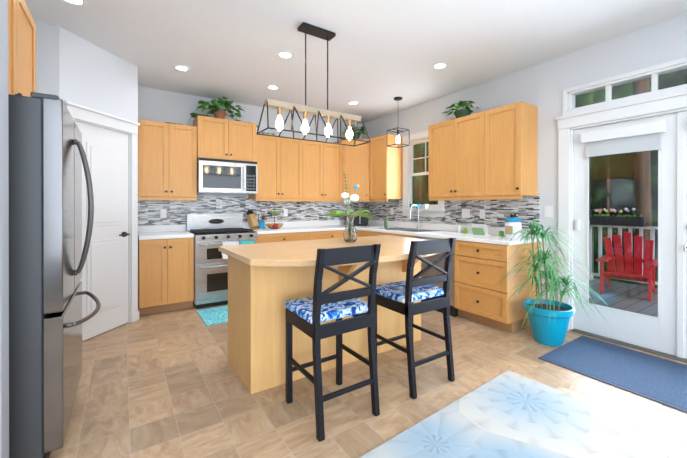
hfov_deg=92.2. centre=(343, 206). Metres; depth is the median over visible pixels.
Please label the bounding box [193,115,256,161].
upper cabinet
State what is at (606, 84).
transom window
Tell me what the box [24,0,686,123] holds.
ceiling
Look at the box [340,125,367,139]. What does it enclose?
potted plant
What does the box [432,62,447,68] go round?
recessed light
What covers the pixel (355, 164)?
upper cabinet
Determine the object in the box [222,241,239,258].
towel
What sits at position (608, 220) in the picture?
planter box
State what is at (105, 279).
door
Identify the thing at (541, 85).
wall
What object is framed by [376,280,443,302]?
seat
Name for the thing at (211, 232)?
range
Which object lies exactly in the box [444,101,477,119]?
plant
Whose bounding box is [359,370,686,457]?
floral rug
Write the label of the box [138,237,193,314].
base cabinet
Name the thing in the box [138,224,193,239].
countertop
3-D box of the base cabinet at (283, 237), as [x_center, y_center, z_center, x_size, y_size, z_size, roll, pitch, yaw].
[-0.995,0.811,4.964,0.859,0.876,0.628,0,0,-34]
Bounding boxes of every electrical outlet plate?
[160,209,165,217]
[462,209,469,217]
[480,209,484,218]
[544,206,552,216]
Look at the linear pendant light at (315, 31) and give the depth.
2.85 m
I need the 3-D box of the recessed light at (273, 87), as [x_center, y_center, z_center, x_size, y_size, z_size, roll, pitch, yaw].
[-0.916,-1.546,4.286,0.170,0.008,0.170,0,0,-34]
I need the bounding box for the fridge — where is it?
[8,92,100,457]
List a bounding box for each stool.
[285,244,380,441]
[375,238,455,398]
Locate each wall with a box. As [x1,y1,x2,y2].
[0,0,8,457]
[36,68,359,196]
[120,60,139,322]
[360,13,686,300]
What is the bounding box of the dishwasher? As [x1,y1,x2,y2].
[415,236,457,316]
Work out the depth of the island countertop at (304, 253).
2.42 m
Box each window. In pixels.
[399,130,444,216]
[563,57,686,115]
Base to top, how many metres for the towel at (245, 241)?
0.192 m
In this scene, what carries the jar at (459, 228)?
on the countertop at (445, 231)
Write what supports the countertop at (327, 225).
on the base cabinet at (283, 237)
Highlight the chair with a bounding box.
[596,232,657,300]
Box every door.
[63,101,139,340]
[555,91,686,362]
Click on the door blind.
(642, 137)
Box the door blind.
[581,120,665,156]
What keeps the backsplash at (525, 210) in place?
attached to the wall at (541, 85)
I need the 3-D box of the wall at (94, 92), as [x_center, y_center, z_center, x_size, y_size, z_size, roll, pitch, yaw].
[-1.725,-0.151,4.915,4.890,2.800,0.100,0,0,-34]
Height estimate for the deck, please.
0.090 m
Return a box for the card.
[469,224,494,235]
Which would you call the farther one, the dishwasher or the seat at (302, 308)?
the dishwasher
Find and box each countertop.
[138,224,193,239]
[218,235,438,266]
[243,220,346,233]
[345,220,540,244]
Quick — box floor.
[49,304,686,457]
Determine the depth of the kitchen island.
2.40 m
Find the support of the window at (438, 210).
in the wall at (541, 85)
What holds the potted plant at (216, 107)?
on the upper cabinet at (220, 138)
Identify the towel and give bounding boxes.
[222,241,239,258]
[240,240,253,244]
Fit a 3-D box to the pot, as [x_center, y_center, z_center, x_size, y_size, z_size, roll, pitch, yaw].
[1.140,-0.015,4.993,0.099,0.087,0.370,0,0,-34]
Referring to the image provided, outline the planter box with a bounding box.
[590,208,647,226]
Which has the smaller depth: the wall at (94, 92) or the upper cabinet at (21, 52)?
the upper cabinet at (21, 52)
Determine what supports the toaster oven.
on the countertop at (445, 231)
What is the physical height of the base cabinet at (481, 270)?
0.876 m
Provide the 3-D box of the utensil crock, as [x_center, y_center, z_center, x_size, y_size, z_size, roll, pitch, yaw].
[-1.241,0.203,4.974,0.110,0.261,0.110,0,0,-34]
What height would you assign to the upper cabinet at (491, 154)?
1.010 m
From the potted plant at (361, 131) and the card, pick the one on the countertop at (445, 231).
the card
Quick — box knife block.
[246,210,262,229]
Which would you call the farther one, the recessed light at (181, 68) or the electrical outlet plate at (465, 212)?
the electrical outlet plate at (465, 212)
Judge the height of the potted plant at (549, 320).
1.134 m
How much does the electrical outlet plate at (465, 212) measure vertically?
0.116 m
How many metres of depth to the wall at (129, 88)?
3.56 m
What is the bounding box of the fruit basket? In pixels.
[266,206,282,228]
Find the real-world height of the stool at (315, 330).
1.030 m
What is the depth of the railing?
5.67 m
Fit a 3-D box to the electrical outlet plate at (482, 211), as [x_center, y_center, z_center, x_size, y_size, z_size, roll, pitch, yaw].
[1.737,0.090,4.135,0.004,0.116,0.070,0,0,-34]
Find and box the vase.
[323,174,372,241]
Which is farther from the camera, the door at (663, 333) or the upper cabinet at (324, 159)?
the upper cabinet at (324, 159)
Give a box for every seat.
[285,296,367,323]
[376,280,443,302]
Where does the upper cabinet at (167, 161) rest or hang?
attached to the wall at (94, 92)
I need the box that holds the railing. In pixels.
[589,221,657,284]
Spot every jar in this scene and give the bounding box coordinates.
[457,226,503,235]
[504,214,521,237]
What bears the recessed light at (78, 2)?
in the ceiling
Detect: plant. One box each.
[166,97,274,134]
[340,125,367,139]
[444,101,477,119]
[495,219,614,345]
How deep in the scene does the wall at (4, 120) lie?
1.42 m
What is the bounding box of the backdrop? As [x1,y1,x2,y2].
[412,69,686,287]
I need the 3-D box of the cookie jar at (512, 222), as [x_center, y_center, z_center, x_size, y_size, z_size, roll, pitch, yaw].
[1.844,0.208,3.594,0.172,0.256,0.172,0,0,-34]
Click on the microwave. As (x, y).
(219, 176)
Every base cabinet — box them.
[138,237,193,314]
[257,232,312,242]
[313,230,343,239]
[356,230,403,236]
[454,240,539,332]
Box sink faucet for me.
[409,205,421,228]
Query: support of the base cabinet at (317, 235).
on the floor
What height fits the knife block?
0.291 m
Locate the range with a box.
[186,213,257,308]
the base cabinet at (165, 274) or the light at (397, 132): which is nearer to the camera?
the base cabinet at (165, 274)
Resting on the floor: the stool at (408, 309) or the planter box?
the stool at (408, 309)
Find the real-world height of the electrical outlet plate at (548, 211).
0.120 m
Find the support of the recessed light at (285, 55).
in the ceiling
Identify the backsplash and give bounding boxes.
[138,196,361,225]
[362,193,539,228]
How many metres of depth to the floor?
2.21 m
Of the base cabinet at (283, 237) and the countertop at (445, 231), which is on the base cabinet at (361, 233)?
the countertop at (445, 231)
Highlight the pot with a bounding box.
[409,203,428,208]
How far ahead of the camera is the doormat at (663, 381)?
2.54 m
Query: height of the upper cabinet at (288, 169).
0.930 m
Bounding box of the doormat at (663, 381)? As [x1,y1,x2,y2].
[538,336,686,412]
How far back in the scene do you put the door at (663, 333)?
2.92 m
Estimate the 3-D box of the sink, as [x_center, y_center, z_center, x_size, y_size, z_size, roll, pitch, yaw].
[0.909,0.407,4.798,0.460,0.154,0.860,0,0,-34]
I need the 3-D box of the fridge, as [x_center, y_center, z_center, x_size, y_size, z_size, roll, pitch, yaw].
[-1.887,0.360,1.791,0.921,1.790,0.910,0,0,-34]
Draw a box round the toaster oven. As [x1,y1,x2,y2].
[347,213,367,225]
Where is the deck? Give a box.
[589,278,657,316]
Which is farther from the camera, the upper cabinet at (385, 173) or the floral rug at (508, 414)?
the upper cabinet at (385, 173)
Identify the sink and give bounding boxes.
[375,227,438,231]
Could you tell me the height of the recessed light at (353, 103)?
0.008 m
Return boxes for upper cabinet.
[8,0,35,96]
[138,119,196,200]
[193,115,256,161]
[248,134,307,200]
[304,141,341,201]
[333,139,369,201]
[369,134,402,201]
[428,101,537,200]
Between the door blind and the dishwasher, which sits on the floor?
the dishwasher
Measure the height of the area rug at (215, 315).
0.012 m
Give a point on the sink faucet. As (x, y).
(418, 226)
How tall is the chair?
0.906 m
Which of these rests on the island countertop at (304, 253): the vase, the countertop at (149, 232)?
the vase
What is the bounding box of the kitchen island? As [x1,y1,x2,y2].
[228,256,420,393]
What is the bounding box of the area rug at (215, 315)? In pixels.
[197,305,227,325]
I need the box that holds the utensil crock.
[257,215,264,228]
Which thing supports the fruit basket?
on the countertop at (327, 225)
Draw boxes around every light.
[63,0,86,5]
[173,65,189,71]
[256,22,370,146]
[266,85,278,89]
[277,51,293,58]
[348,101,358,104]
[387,97,409,147]
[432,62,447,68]
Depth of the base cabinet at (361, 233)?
4.99 m
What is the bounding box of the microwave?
[197,158,256,193]
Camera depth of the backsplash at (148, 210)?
4.94 m
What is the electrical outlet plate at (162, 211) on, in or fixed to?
attached to the wall at (94, 92)
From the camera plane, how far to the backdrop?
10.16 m

